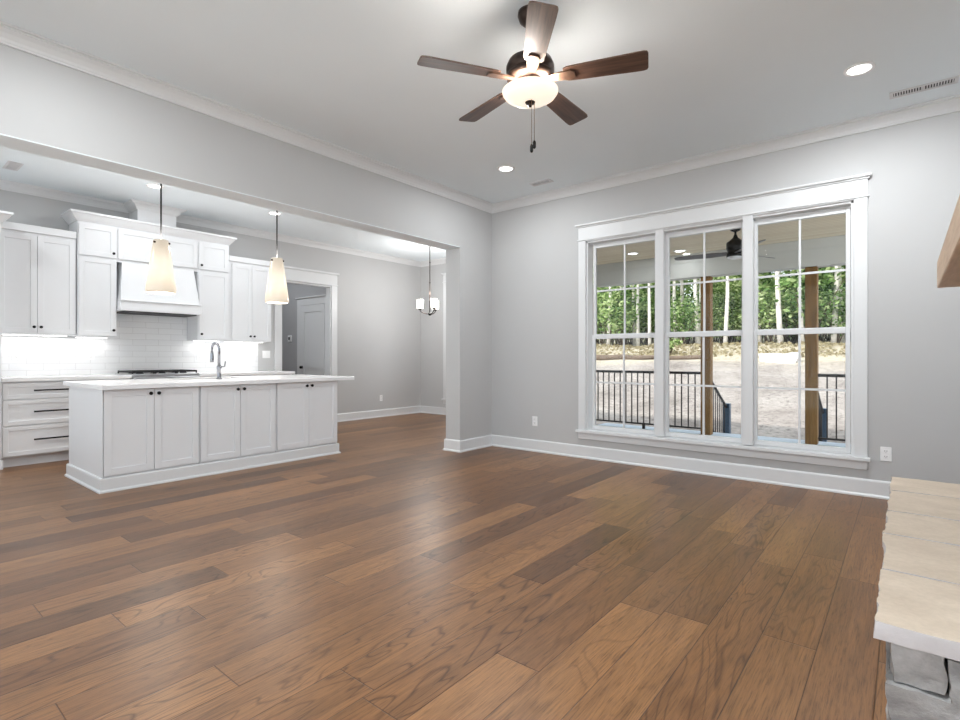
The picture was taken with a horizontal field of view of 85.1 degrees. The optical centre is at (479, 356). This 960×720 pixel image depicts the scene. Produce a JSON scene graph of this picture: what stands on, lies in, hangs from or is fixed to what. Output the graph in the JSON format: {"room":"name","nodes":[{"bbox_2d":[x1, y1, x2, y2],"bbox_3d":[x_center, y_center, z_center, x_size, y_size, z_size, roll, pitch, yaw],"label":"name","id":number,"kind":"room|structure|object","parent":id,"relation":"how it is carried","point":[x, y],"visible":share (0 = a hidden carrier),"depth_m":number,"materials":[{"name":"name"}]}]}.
{"room":"living room","nodes":[
{"label":"living room","id":0,"kind":"room"},
{"bbox_2d":[0,189,420,413],"bbox_3d":[-4.036,-0.400,7.396,0.120,3.080,8.770,0,0,39],"label":"wall","id":1,"kind":"structure","parent":0,"point":[379,320],"depth_m":9.57,"materials":[{"name":"paint"}]},
{"bbox_2d":[1,221,76,335],"bbox_3d":[-4.980,-0.848,5.852,0.364,1.185,0.685,0,0,39],"label":"upper cabinet","id":2,"kind":"object","parent":1,"relation":"attached to","point":[38,264],"visible":0.99,"depth_m":5.75,"materials":[{"name":"white wood"}]},
{"bbox_2d":[1,334,67,335],"bbox_3d":[-5.018,-0.248,5.906,0.030,0.014,0.580,0,0,39],"label":"strip light","id":3,"kind":"object","parent":2,"relation":"attached to","point":[1,334],"visible":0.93,"depth_m":5.88,"materials":[{"name":"white plastic"}]},
{"bbox_2d":[69,220,116,336],"bbox_3d":[-4.628,-0.910,6.265,0.389,1.330,0.387,0,0,39],"label":"upper cabinet","id":4,"kind":"object","parent":1,"relation":"attached to","point":[96,244],"visible":0.99,"depth_m":6.16,"materials":[{"name":"white wood"}]},
{"bbox_2d":[75,336,107,337],"bbox_3d":[-4.686,-0.238,6.313,0.030,0.014,0.330,0,0,39],"label":"strip light","id":5,"kind":"object","parent":4,"relation":"attached to","point":[75,336],"visible":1,"depth_m":6.27,"materials":[{"name":"white plastic"}]},
{"bbox_2d":[1,314,257,375],"bbox_3d":[-4.377,-0.165,6.872,0.010,0.758,3.032,0,0,39],"label":"tile backsplash","id":6,"kind":"structure","parent":1,"relation":"attached to","point":[142,342],"depth_m":6.71,"materials":[{"name":"tile"}]},
{"bbox_2d":[129,209,175,226],"bbox_3d":[-4.253,-1.810,6.805,0.288,0.258,0.448,0,0,39],"label":"vent duct cover","id":7,"kind":"object","parent":1,"relation":"attached to","point":[141,215],"visible":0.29,"depth_m":6.68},
{"bbox_2d":[117,227,197,271],"bbox_3d":[-4.222,-1.363,6.786,0.359,0.425,0.933,0,0,39],"label":"upper cabinet","id":8,"kind":"object","parent":1,"relation":"attached to","point":[133,246],"visible":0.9,"depth_m":6.57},
{"bbox_2d":[117,263,201,316],"bbox_3d":[-4.176,-0.847,6.748,0.479,0.604,0.926,0,0,39],"label":"range hood","id":9,"kind":"object","parent":1,"relation":"attached to","point":[132,297],"visible":0.75,"depth_m":6.54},
{"bbox_2d":[187,240,228,340],"bbox_3d":[-3.784,-0.905,7.301,0.389,1.340,0.418,0,0,39],"label":"upper cabinet","id":10,"kind":"object","parent":1,"relation":"attached to","point":[212,276],"visible":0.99,"depth_m":7.19,"materials":[{"name":"white wood"}]},
{"bbox_2d":[61,208,236,244],"bbox_3d":[-4.189,-1.628,6.779,0.419,0.105,1.899,0,0,39],"label":"crown molding","id":11,"kind":"structure","parent":10,"relation":"on","point":[71,215],"depth_m":6.48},
{"bbox_2d":[225,255,270,341],"bbox_3d":[-3.455,-0.833,7.725,0.364,1.205,0.645,0,0,39],"label":"upper cabinet","id":12,"kind":"object","parent":1,"relation":"attached to","point":[249,313],"visible":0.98,"depth_m":7.60,"materials":[{"name":"white wood"}]},
{"bbox_2d":[224,341,262,342],"bbox_3d":[-3.502,-0.223,7.766,0.030,0.014,0.580,0,0,39],"label":"strip light","id":13,"kind":"object","parent":12,"relation":"attached to","point":[224,341],"visible":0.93,"depth_m":7.74,"materials":[{"name":"white plastic"}]},
{"bbox_2d":[262,351,269,357],"bbox_3d":[-3.332,-0.040,8.157,0.009,0.115,0.130,0,0,39],"label":"light switch","id":14,"kind":"object","parent":1,"relation":"attached to","point":[265,354],"visible":1,"depth_m":8.15,"materials":[{"name":"white plastic"}]},
{"bbox_2d":[274,266,339,375],"bbox_3d":[-2.909,-0.160,8.740,0.170,2.600,1.220,0,0,39],"label":"trim","id":15,"kind":"structure","parent":1,"relation":"attached to","point":[299,275],"depth_m":8.95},
{"bbox_2d":[0,44,491,439],"bbox_3d":[-1.998,-0.400,4.284,0.230,3.080,6.520,0,0,39],"label":"wall","id":16,"kind":"structure","parent":0,"point":[43,101],"depth_m":4.33,"materials":[{"name":"paint"}]},
{"bbox_2d":[0,179,445,266],"bbox_3d":[-2.683,-1.893,6.293,3.370,0.092,8.770,0,0,39],"label":"trim","id":17,"kind":"structure","parent":16,"relation":"attached to","point":[131,205],"depth_m":7.17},
{"bbox_2d":[0,133,458,249],"bbox_3d":[-2.079,-1.316,4.185,0.228,0.008,5.543,0,0,39],"label":"trim","id":18,"kind":"structure","parent":16,"relation":"attached to","point":[7,141],"depth_m":4.00,"materials":[{"name":"paint"}]},
{"bbox_2d":[0,20,959,213],"bbox_3d":[0.025,-1.893,2.636,4.990,0.092,6.520,0,0,39],"label":"trim","id":19,"kind":"structure","parent":16,"relation":"attached to","point":[12,36],"depth_m":4.36,"materials":[{"name":"wood"}]},
{"bbox_2d":[282,283,325,374],"bbox_3d":[-3.399,-0.400,9.888,2.040,3.080,0.120,0,0,39],"label":"wall","id":20,"kind":"structure","parent":0,"point":[289,311],"depth_m":9.95,"materials":[{"name":"paint"}]},
{"bbox_2d":[295,294,325,374],"bbox_3d":[-3.066,0.018,9.491,1.018,2.245,0.074,0,0,39],"label":"door","id":21,"kind":"structure","parent":20,"relation":"in","point":[311,318],"depth_m":9.51,"materials":[{"name":"white wood"}]},
{"bbox_2d":[421,263,445,407],"bbox_3d":[0.176,-0.400,9.717,3.720,3.080,0.150,0,0,39],"label":"wall","id":22,"kind":"structure","parent":0,"point":[432,325],"depth_m":10.54,"materials":[{"name":"paint"}]},
{"bbox_2d":[441,273,445,403],"bbox_3d":[0.170,-0.364,9.670,2.294,2.575,0.170,0,0,39],"label":"window","id":23,"kind":"structure","parent":22,"relation":"in","point":[443,274],"depth_m":10.31,"materials":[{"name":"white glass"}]},
{"bbox_2d":[0,413,887,719],"bbox_3d":[-1.555,1.200,5.375,11.200,0.120,9.070,0,0,39],"label":"floor","id":24,"kind":"structure","parent":0,"point":[395,574],"depth_m":2.56,"materials":[{"name":"brown wood"}]},
{"bbox_2d":[0,210,13,469],"bbox_3d":[-5.354,-0.163,5.112,0.719,2.605,1.085,0,0,39],"label":"pantry cabinet","id":25,"kind":"object","parent":24,"relation":"on","point":[4,215],"visible":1,"depth_m":5.29,"materials":[{"name":"white wood"}]},
{"bbox_2d":[1,379,120,467],"bbox_3d":[-4.724,0.698,5.937,0.654,0.885,1.140,0,0,39],"label":"base cabinet","id":26,"kind":"object","parent":24,"relation":"on","point":[34,414],"visible":0.49,"depth_m":5.52,"materials":[{"name":"white wood"}]},
{"bbox_2d":[1,374,131,381],"bbox_3d":[-4.723,0.235,5.941,0.628,0.040,1.147,0,0,39],"label":"countertop","id":27,"kind":"structure","parent":26,"relation":"on","point":[96,376],"depth_m":5.77,"materials":[{"name":"stone"}]},
{"bbox_2d":[69,386,198,478],"bbox_3d":[-3.293,0.708,4.986,1.037,0.865,0.776,0,0,39],"label":"base cabinet","id":28,"kind":"object","parent":24,"relation":"on","point":[145,429],"depth_m":4.65,"materials":[{"name":"white wood"}]},
{"bbox_2d":[63,374,353,389],"bbox_3d":[-2.786,0.255,5.704,1.195,0.040,2.555,0,0,39],"label":"countertop","id":29,"kind":"structure","parent":28,"relation":"on","point":[228,380],"depth_m":5.23,"materials":[{"name":"stone"}]},
{"bbox_2d":[210,342,225,378],"bbox_3d":[-2.799,0.038,5.564,0.176,0.394,0.063,0,0,10],"label":"kitchen faucet","id":30,"kind":"object","parent":29,"relation":"on","point":[219,366],"visible":0.96,"depth_m":5.55,"materials":[{"name":"silver metal"}]},
{"bbox_2d":[115,369,200,378],"bbox_3d":[-4.083,0.644,6.653,0.705,0.952,0.760,0,0,39],"label":"gas range","id":31,"kind":"object","parent":24,"relation":"on","point":[178,373],"visible":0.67,"depth_m":6.50,"materials":[{"name":"metal"}]},
{"bbox_2d":[115,372,199,376],"bbox_3d":[-4.112,0.223,6.677,0.630,0.035,0.760,0,0,39],"label":"cooktop","id":32,"kind":"object","parent":31,"relation":"in","point":[134,374],"depth_m":6.50,"materials":[{"name":"metal"}]},
{"bbox_2d":[64,443,340,493],"bbox_3d":[-2.817,1.079,5.607,1.052,0.122,2.397,0,0,39],"label":"baseboard","id":33,"kind":"structure","parent":24,"relation":"on","point":[99,485],"depth_m":4.93,"materials":[{"name":"wood"}]},
{"bbox_2d":[199,383,275,463],"bbox_3d":[-2.798,0.708,5.593,1.037,0.865,0.774,0,0,39],"label":"base cabinet","id":34,"kind":"object","parent":24,"relation":"on","point":[236,421],"visible":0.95,"depth_m":5.25,"materials":[{"name":"white wood"}]},
{"bbox_2d":[204,374,291,376],"bbox_3d":[-3.451,0.698,7.499,0.654,0.885,1.330,0,0,39],"label":"base cabinet","id":35,"kind":"object","parent":24,"relation":"on","point":[276,374],"visible":0.02,"depth_m":7.34,"materials":[{"name":"white wood"}]},
{"bbox_2d":[192,371,294,376],"bbox_3d":[-3.446,0.235,7.510,0.628,0.040,1.367,0,0,39],"label":"countertop","id":36,"kind":"structure","parent":35,"relation":"on","point":[235,373],"depth_m":7.29,"materials":[{"name":"stone"}]},
{"bbox_2d":[275,380,336,451],"bbox_3d":[-2.305,0.708,6.198,1.037,0.865,0.772,0,0,39],"label":"base cabinet","id":37,"kind":"object","parent":24,"relation":"on","point":[306,412],"visible":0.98,"depth_m":5.86,"materials":[{"name":"white wood"}]},
{"bbox_2d":[873,476,959,719],"bbox_3d":[1.970,0.931,2.135,0.517,0.424,2.235,0,0,39],"label":"stone hearth","id":38,"kind":"object","parent":24,"relation":"on","point":[917,616],"visible":1,"depth_m":1.53,"materials":[{"name":"stone"}]},
{"bbox_2d":[0,0,959,261],"bbox_3d":[-1.555,-2.015,5.375,11.200,0.150,9.070,0,0,39],"label":"ceiling","id":39,"kind":"structure","parent":0,"point":[720,74],"depth_m":3.57,"materials":[{"name":"paint"}]},
{"bbox_2d":[2,161,23,170],"bbox_3d":[-4.736,-1.935,5.302,0.300,0.009,0.120,0,0,39],"label":"ceiling vent","id":40,"kind":"object","parent":39,"relation":"in","point":[10,165],"visible":1,"depth_m":5.28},
{"bbox_2d":[146,183,163,188],"bbox_3d":[-3.684,-1.934,5.928,0.176,0.010,0.176,0,0,39],"label":"recessed light","id":41,"kind":"object","parent":39,"relation":"in","point":[151,185],"visible":0.77,"depth_m":5.92,"materials":[{"name":"white plastic"}]},
{"bbox_2d":[145,183,176,294],"bbox_3d":[-3.120,-1.282,5.116,0.264,1.314,0.264,0,0,39],"label":"pendant lamp","id":42,"kind":"object","parent":39,"relation":"hanging from","point":[160,279],"visible":0.81,"depth_m":5.04,"materials":[{"name":"white glass"}]},
{"bbox_2d":[265,210,288,303],"bbox_3d":[-2.352,-1.282,6.059,0.264,1.314,0.264,0,0,39],"label":"pendant lamp","id":43,"kind":"object","parent":39,"relation":"hanging from","point":[276,289],"visible":0.89,"depth_m":5.98,"materials":[{"name":"white glass"}]},
{"bbox_2d":[416,246,438,315],"bbox_3d":[-0.830,-1.322,8.982,0.411,1.234,0.395,0,0,39],"label":"chandelier","id":44,"kind":"object","parent":39,"relation":"hanging from","point":[434,301],"visible":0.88,"depth_m":8.93,"materials":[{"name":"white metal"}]},
{"bbox_2d":[497,165,514,171],"bbox_3d":[0.268,-1.934,5.380,0.176,0.010,0.176,0,0,39],"label":"recessed light","id":45,"kind":"object","parent":39,"relation":"in","point":[506,168],"visible":1,"depth_m":5.37,"materials":[{"name":"white plastic"}]},
{"bbox_2d":[417,1,648,152],"bbox_3d":[0.299,-1.538,2.977,1.235,0.802,1.198,0,0,39],"label":"ceiling fan","id":46,"kind":"object","parent":39,"relation":"hanging from","point":[530,75],"visible":1,"depth_m":2.83,"materials":[{"name":"wood"}]},
{"bbox_2d":[529,179,553,186],"bbox_3d":[0.679,-1.935,5.806,0.260,0.009,0.115,0,0,39],"label":"ceiling vent","id":47,"kind":"object","parent":39,"relation":"in","point":[545,181],"visible":1,"depth_m":5.79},
{"bbox_2d":[843,61,875,76],"bbox_3d":[2.552,-1.934,3.519,0.176,0.010,0.176,0,0,39],"label":"recessed light","id":48,"kind":"object","parent":39,"relation":"in","point":[861,68],"visible":1,"depth_m":3.51,"materials":[{"name":"white plastic"}]},
{"bbox_2d":[889,75,958,98],"bbox_3d":[3.187,-1.935,3.762,0.380,0.009,0.115,0,0,39],"label":"ceiling vent","id":49,"kind":"object","parent":39,"relation":"in","point":[952,80],"visible":1,"depth_m":3.75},
{"bbox_2d":[597,213,845,264],"bbox_3d":[3.676,-1.595,6.048,6.338,0.050,3.078,0,0,39],"label":"ceiling","id":50,"kind":"structure","parent":0,"point":[833,225],"depth_m":6.93,"materials":[{"name":"brown wood"}]},
{"bbox_2d":[674,228,774,260],"bbox_3d":[3.023,-1.382,6.479,1.143,0.374,1.249,0,0,39],"label":"fan","id":51,"kind":"object","parent":50,"relation":"hanging from","point":[734,246],"visible":0.88,"depth_m":6.35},
{"bbox_2d":[599,423,844,446],"bbox_3d":[3.699,1.430,6.075,6.338,0.520,3.148,0,0,39],"label":"floor","id":52,"kind":"structure","parent":0,"point":[603,424],"depth_m":7.79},
{"bbox_2d":[596,370,700,428],"bbox_3d":[2.670,0.697,8.530,1.823,0.944,0.050,0,0,39],"label":"porch railing","id":53,"kind":"object","parent":52,"relation":"on","point":[597,371],"visible":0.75,"depth_m":8.59,"materials":[{"name":"metal"}]},
{"bbox_2d":[701,276,712,434],"bbox_3d":[3.425,-0.020,7.902,0.140,2.380,0.140,0,0,39],"label":"porch post","id":54,"kind":"object","parent":52,"relation":"on","point":[709,286],"visible":0.66,"depth_m":7.84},
{"bbox_2d":[805,266,818,444],"bbox_3d":[4.472,-0.020,7.050,0.140,2.380,0.140,0,0,39],"label":"porch post","id":55,"kind":"object","parent":52,"relation":"on","point":[811,280],"visible":0.98,"depth_m":6.99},
{"bbox_2d":[597,235,845,287],"bbox_3d":[4.479,-1.389,7.034,6.338,0.359,0.215,0,0,39],"label":"beam","id":56,"kind":"structure","parent":55,"relation":"on","point":[826,251],"depth_m":7.57,"materials":[{"name":"wood"}]},
{"bbox_2d":[818,374,844,440],"bbox_3d":[5.480,0.697,6.241,2.443,0.944,0.050,0,0,39],"label":"porch railing","id":57,"kind":"object","parent":52,"relation":"on","point":[819,375],"visible":0.27,"depth_m":6.94,"materials":[{"name":"metal"}]},
{"bbox_2d":[492,111,959,483],"bbox_3d":[2.101,-0.400,5.247,5.370,3.080,0.150,0,0,39],"label":"wall","id":58,"kind":"structure","parent":0,"point":[914,182],"depth_m":4.38,"materials":[{"name":"paint"}]},
{"bbox_2d":[532,416,536,425],"bbox_3d":[0.662,0.775,6.317,0.072,0.115,0.008,0,0,39],"label":"wall outlet","id":59,"kind":"object","parent":58,"relation":"attached to","point":[534,418],"visible":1,"depth_m":6.32,"materials":[{"name":"white plastic"}]},
{"bbox_2d":[337,406,890,499],"bbox_3d":[1.192,1.069,6.926,8.580,0.142,2.894,0,0,39],"label":"baseboard","id":60,"kind":"structure","parent":58,"relation":"attached to","point":[871,488],"depth_m":5.30,"materials":[{"name":"wood"}]},
{"bbox_2d":[575,172,871,469],"bbox_3d":[2.170,-0.284,5.139,2.699,2.415,0.170,0,0,39],"label":"window","id":61,"kind":"structure","parent":58,"relation":"in","point":[747,212],"depth_m":4.85,"materials":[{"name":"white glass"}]},
{"bbox_2d":[880,447,891,461],"bbox_3d":[3.260,0.780,4.200,0.072,0.115,0.008,0,0,39],"label":"wall outlet","id":62,"kind":"object","parent":58,"relation":"attached to","point":[885,452],"visible":1,"depth_m":4.20,"materials":[{"name":"white plastic"}]},
{"bbox_3d":[2.335,-0.400,1.838,0.400,3.080,1.900,0,0,39],"label":"wall","id":63,"kind":"structure","parent":0,"visible":0},
{"bbox_2d":[937,195,959,287],"bbox_3d":[2.056,-0.386,2.066,0.318,0.252,1.700,0,0,39],"label":"fireplace mantel","id":64,"kind":"object","parent":63,"relation":"attached to","point":[948,264],"visible":1,"depth_m":2.13,"materials":[{"name":"brown wood"}]},
{"label":"outside","id":65,"kind":"structure","parent":0,"visible":0},
{"bbox_2d":[596,331,844,442],"bbox_3d":[14.713,-1.299,41.103,90.900,6.145,66.721,0,0,39],"label":"ground","id":66,"kind":"structure","parent":65,"point":[777,408],"depth_m":13.97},
{"bbox_2d":[607,287,619,344],"bbox_3d":[7.274,-6.437,27.991,3.878,12.448,3.988,0,0,4],"label":"tree","id":67,"kind":"object","parent":66,"relation":"on","point":[608,340],"visible":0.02,"depth_m":28.12,"materials":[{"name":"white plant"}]},
{"bbox_2d":[597,286,633,344],"bbox_3d":[6.984,-2.400,29.871,3.011,3.966,3.477,0,0,-4],"label":"bush","id":68,"kind":"object","parent":66,"relation":"on","point":[598,312],"visible":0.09,"depth_m":29.55,"materials":[{"name":"green plant"}]},
{"bbox_2d":[597,286,639,344],"bbox_3d":[7.316,-2.246,28.330,2.474,3.608,3.309,0,0,-8],"label":"bush","id":69,"kind":"object","parent":66,"relation":"on","point":[605,315],"visible":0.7,"depth_m":27.84,"materials":[{"name":"green plant"}]},
{"bbox_2d":[607,314,635,343],"bbox_3d":[8.231,-1.821,30.592,1.924,2.807,2.574,0,0,26],"label":"bush","id":70,"kind":"object","parent":66,"relation":"on","point":[616,340],"visible":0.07,"depth_m":30.47,"materials":[{"name":"green plant"}]},
{"bbox_2d":[596,354,653,359],"bbox_3d":[6.196,0.033,22.811,3.014,0.309,0.294,0,0,32],"label":"fallen log","id":71,"kind":"object","parent":66,"relation":"on","point":[619,356],"visible":0.63,"depth_m":22.62,"materials":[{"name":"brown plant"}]},
{"bbox_2d":[597,284,653,344],"bbox_3d":[7.591,-2.281,28.351,2.925,3.853,3.378,0,0,-41],"label":"bush","id":72,"kind":"object","parent":66,"relation":"on","point":[628,299],"visible":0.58,"depth_m":27.89,"materials":[{"name":"green plant"}]},
{"bbox_2d":[613,283,651,345],"bbox_3d":[8.382,-5.724,27.992,3.540,11.049,3.442,0,0,-26],"label":"tree","id":73,"kind":"object","parent":66,"relation":"on","point":[637,290],"visible":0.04,"depth_m":27.63,"materials":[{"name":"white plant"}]},
{"bbox_2d":[618,283,652,345],"bbox_3d":[8.498,-6.155,29.518,3.729,11.908,3.819,0,0,42],"label":"tree","id":74,"kind":"object","parent":66,"relation":"on","point":[633,294],"visible":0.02,"depth_m":29.10,"materials":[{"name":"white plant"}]},
{"bbox_2d":[629,291,654,345],"bbox_3d":[9.904,-2.206,31.017,3.315,3.614,2.478,0,0,-28],"label":"bush","id":75,"kind":"object","parent":66,"relation":"on","point":[653,301],"visible":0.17,"depth_m":31.00,"materials":[{"name":"green plant"}]},
{"bbox_2d":[636,283,653,345],"bbox_3d":[8.378,-5.670,26.178,3.528,11.012,3.430,0,0,5],"label":"tree","id":76,"kind":"object","parent":66,"relation":"on","point":[649,290],"visible":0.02,"depth_m":26.36,"materials":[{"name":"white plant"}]},
{"bbox_2d":[635,290,684,342],"bbox_3d":[10.758,-2.402,32.705,3.338,3.808,2.891,0,0,-4],"label":"bush","id":77,"kind":"object","parent":66,"relation":"on","point":[644,290],"visible":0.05,"depth_m":32.47,"materials":[{"name":"green plant"}]},
{"bbox_2d":[640,283,686,343],"bbox_3d":[10.229,-7.208,32.817,4.484,13.807,4.141,0,0,-22],"label":"tree","id":78,"kind":"object","parent":66,"relation":"on","point":[650,283],"visible":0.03,"depth_m":32.66,"materials":[{"name":"green plant"}]},
{"bbox_2d":[641,280,699,340],"bbox_3d":[10.582,-2.328,28.796,3.486,3.977,3.019,0,0,-27],"label":"bush","id":79,"kind":"object","parent":66,"relation":"on","point":[679,289],"visible":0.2,"depth_m":28.69,"materials":[{"name":"green plant"}]},
{"bbox_2d":[671,281,677,344],"bbox_3d":[9.838,-6.428,27.391,3.895,12.504,4.006,0,0,-17],"label":"tree","id":80,"kind":"object","parent":66,"relation":"on","point":[673,282],"visible":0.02,"depth_m":27.25,"materials":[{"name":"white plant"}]},
{"bbox_2d":[669,338,682,352],"bbox_3d":[8.092,-0.420,22.360,1.040,0.877,0.850,0,0,39],"label":"sapling","id":81,"kind":"object","parent":66,"relation":"on","point":[671,345],"visible":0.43,"depth_m":22.32,"materials":[{"name":"green plant"}]},
{"bbox_2d":[680,280,683,339],"bbox_3d":[10.660,-7.348,27.866,4.640,14.484,4.512,0,0,4],"label":"tree","id":82,"kind":"object","parent":66,"relation":"on","point":[681,281],"visible":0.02,"depth_m":28.09,"materials":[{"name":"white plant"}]},
{"bbox_2d":[669,355,700,359],"bbox_3d":[8.194,0.038,20.668,1.904,0.216,0.210,0,0,45],"label":"fallen log","id":83,"kind":"object","parent":66,"relation":"on","point":[687,357],"visible":0.54,"depth_m":20.63,"materials":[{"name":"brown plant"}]},
{"bbox_2d":[670,294,700,343],"bbox_3d":[10.052,-1.751,25.798,2.404,2.742,2.082,0,0,24],"label":"bush","id":84,"kind":"object","parent":66,"relation":"on","point":[683,319],"visible":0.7,"depth_m":25.66,"materials":[{"name":"green plant"}]},
{"bbox_2d":[684,301,698,343],"bbox_3d":[12.106,-1.897,30.645,2.609,2.845,1.951,0,0,-2],"label":"bush","id":85,"kind":"object","parent":66,"relation":"on","point":[693,326],"visible":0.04,"depth_m":30.63,"materials":[{"name":"green plant"}]},
{"bbox_2d":[684,279,699,343],"bbox_3d":[10.446,-6.793,26.182,4.124,13.240,4.242,0,0,13],"label":"tree","id":86,"kind":"object","parent":66,"relation":"on","point":[697,339],"visible":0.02,"depth_m":25.86,"materials":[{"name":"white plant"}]},
{"bbox_2d":[676,278,729,341],"bbox_3d":[15.045,-3.130,33.361,4.149,4.733,3.593,0,0,-23],"label":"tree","id":87,"kind":"object","parent":66,"relation":"on","point":[688,288],"visible":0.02,"depth_m":33.43,"materials":[{"name":"green plant"}]},
{"bbox_2d":[684,276,731,342],"bbox_3d":[11.549,-5.753,27.089,3.568,11.136,3.469,0,0,16],"label":"tree","id":88,"kind":"object","parent":66,"relation":"on","point":[699,285],"visible":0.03,"depth_m":26.84,"materials":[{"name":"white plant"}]},
{"bbox_2d":[692,292,737,341],"bbox_3d":[12.067,-1.887,26.872,2.097,3.059,2.806,0,0,38],"label":"bush","id":89,"kind":"object","parent":66,"relation":"on","point":[718,309],"visible":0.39,"depth_m":26.59,"materials":[{"name":"green plant"}]},
{"bbox_2d":[698,275,740,342],"bbox_3d":[14.592,-2.991,30.878,3.686,4.855,4.256,0,0,23],"label":"bush","id":90,"kind":"object","parent":66,"relation":"on","point":[728,341],"visible":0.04,"depth_m":30.60,"materials":[{"name":"green plant"}]},
{"bbox_2d":[596,341,844,357],"bbox_3d":[9.586,-0.331,23.442,14.947,0.918,4.654,0,0,39],"label":"litter","id":91,"kind":"object","parent":66,"relation":"on","point":[829,345],"visible":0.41,"depth_m":22.18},
{"bbox_2d":[713,280,741,343],"bbox_3d":[13.256,-2.319,27.867,2.821,4.115,3.774,0,0,32],"label":"bush","id":92,"kind":"object","parent":66,"relation":"on","point":[732,297],"visible":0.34,"depth_m":27.67,"materials":[{"name":"green plant"}]},
{"bbox_2d":[723,276,739,344],"bbox_3d":[11.595,-6.003,23.843,3.650,11.655,3.738,0,0,15],"label":"tree","id":93,"kind":"object","parent":66,"relation":"on","point":[725,338],"visible":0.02,"depth_m":24.04,"materials":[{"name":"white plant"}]},
{"bbox_2d":[722,273,763,341],"bbox_3d":[12.939,-5.803,24.960,3.538,11.356,3.638,0,0,11],"label":"tree","id":94,"kind":"object","parent":66,"relation":"on","point":[759,336],"visible":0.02,"depth_m":24.67,"materials":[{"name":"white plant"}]},
{"bbox_2d":[731,291,766,339],"bbox_3d":[13.655,-1.831,26.125,2.053,2.995,2.747,0,0,-40],"label":"bush","id":95,"kind":"object","parent":66,"relation":"on","point":[740,310],"visible":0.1,"depth_m":26.39,"materials":[{"name":"green plant"}]},
{"bbox_2d":[715,270,795,329],"bbox_3d":[13.978,-6.746,26.435,4.419,13.334,4.059,0,0,22],"label":"tree","id":96,"kind":"object","parent":66,"relation":"on","point":[732,285],"visible":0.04,"depth_m":25.92,"materials":[{"name":"green plant"}]},
{"bbox_2d":[728,272,803,342],"bbox_3d":[14.142,-2.494,25.808,3.853,4.394,3.338,0,0,-25],"label":"tree","id":97,"kind":"object","parent":66,"relation":"on","point":[762,287],"visible":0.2,"depth_m":25.50,"materials":[{"name":"green plant"}]},
{"bbox_2d":[738,282,803,343],"bbox_3d":[13.224,-1.930,24.227,2.188,3.192,2.928,0,0,-38],"label":"bush","id":98,"kind":"object","parent":66,"relation":"on","point":[769,297],"visible":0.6,"depth_m":23.86,"materials":[{"name":"green plant"}]},
{"bbox_2d":[775,271,782,344],"bbox_3d":[13.011,-7.163,23.451,4.365,14.013,4.489,0,0,35],"label":"tree","id":99,"kind":"object","parent":66,"relation":"on","point":[777,291],"visible":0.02,"depth_m":23.01,"materials":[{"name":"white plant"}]},
{"bbox_2d":[761,293,797,343],"bbox_3d":[14.901,-1.879,25.913,2.089,3.047,2.795,0,0,36],"label":"bush","id":100,"kind":"object","parent":66,"relation":"on","point":[784,318],"visible":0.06,"depth_m":25.70,"materials":[{"name":"green plant"}]},
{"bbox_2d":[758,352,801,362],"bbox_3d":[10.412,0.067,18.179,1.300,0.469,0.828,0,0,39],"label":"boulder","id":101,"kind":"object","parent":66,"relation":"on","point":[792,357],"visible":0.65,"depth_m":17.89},
{"bbox_2d":[781,271,803,342],"bbox_3d":[13.845,-6.202,23.256,3.749,12.035,3.856,0,0,8],"label":"tree","id":102,"kind":"object","parent":66,"relation":"on","point":[802,325],"visible":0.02,"depth_m":22.96,"materials":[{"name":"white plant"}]},
{"bbox_2d":[762,268,833,343],"bbox_3d":[17.220,-2.990,28.520,3.712,4.889,4.286,0,0,-31],"label":"bush","id":103,"kind":"object","parent":66,"relation":"on","point":[793,339],"visible":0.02,"depth_m":28.50,"materials":[{"name":"green plant"}]},
{"bbox_2d":[765,267,845,337],"bbox_3d":[14.665,-2.489,23.330,3.769,4.298,3.265,0,0,1],"label":"tree","id":104,"kind":"object","parent":66,"relation":"on","point":[783,280],"visible":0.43,"depth_m":23.02,"materials":[{"name":"green plant"}]},
{"bbox_2d":[795,267,845,342],"bbox_3d":[17.838,-2.652,27.424,3.190,4.202,3.684,0,0,17],"label":"bush","id":105,"kind":"object","parent":66,"relation":"on","point":[821,337],"visible":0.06,"depth_m":27.18,"materials":[{"name":"green plant"}]},
{"bbox_2d":[819,266,844,342],"bbox_3d":[15.914,-7.146,23.701,4.370,14.022,4.493,0,0,-28],"label":"tree","id":106,"kind":"object","parent":66,"relation":"on","point":[840,279],"visible":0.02,"depth_m":23.59,"materials":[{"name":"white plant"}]},
{"bbox_2d":[819,282,845,342],"bbox_3d":[15.813,-1.891,23.081,2.613,2.980,2.262,0,0,19],"label":"bush","id":107,"kind":"object","parent":66,"relation":"on","point":[840,313],"visible":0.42,"depth_m":22.91,"materials":[{"name":"green plant"}]},
{"bbox_2d":[831,266,838,342],"bbox_3d":[15.947,-6.859,22.782,4.182,13.424,4.301,0,0,5],"label":"tree","id":108,"kind":"object","parent":66,"relation":"on","point":[833,337],"visible":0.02,"depth_m":22.94,"materials":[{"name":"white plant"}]},
{"bbox_2d":[825,268,845,324],"bbox_3d":[17.597,-2.332,24.501,3.548,3.868,2.652,0,0,-26],"label":"bush","id":109,"kind":"object","parent":66,"relation":"on","point":[843,277],"visible":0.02,"depth_m":24.37,"materials":[{"name":"green plant"}]},
{"bbox_3d":[4.441,1.540,8.081,1.240,0.440,0.890,0,0,39],"label":"porch steps","id":110,"kind":"structure","parent":0,"visible":0},
{"bbox_2d":[713,382,730,433],"bbox_3d":[3.830,1.010,8.407,0.100,1.499,1.165,0,0,39],"label":"stair handrail","id":111,"kind":"object","parent":110,"relation":"attached to","point":[725,407],"visible":0.52,"depth_m":8.62,"materials":[{"name":"metal"}]},
{"bbox_2d":[819,395,826,441],"bbox_3d":[4.885,1.010,7.548,0.100,1.499,1.165,0,0,39],"label":"stair handrail","id":112,"kind":"object","parent":110,"relation":"attached to","point":[822,411],"visible":0.22,"depth_m":7.84,"materials":[{"name":"metal"}]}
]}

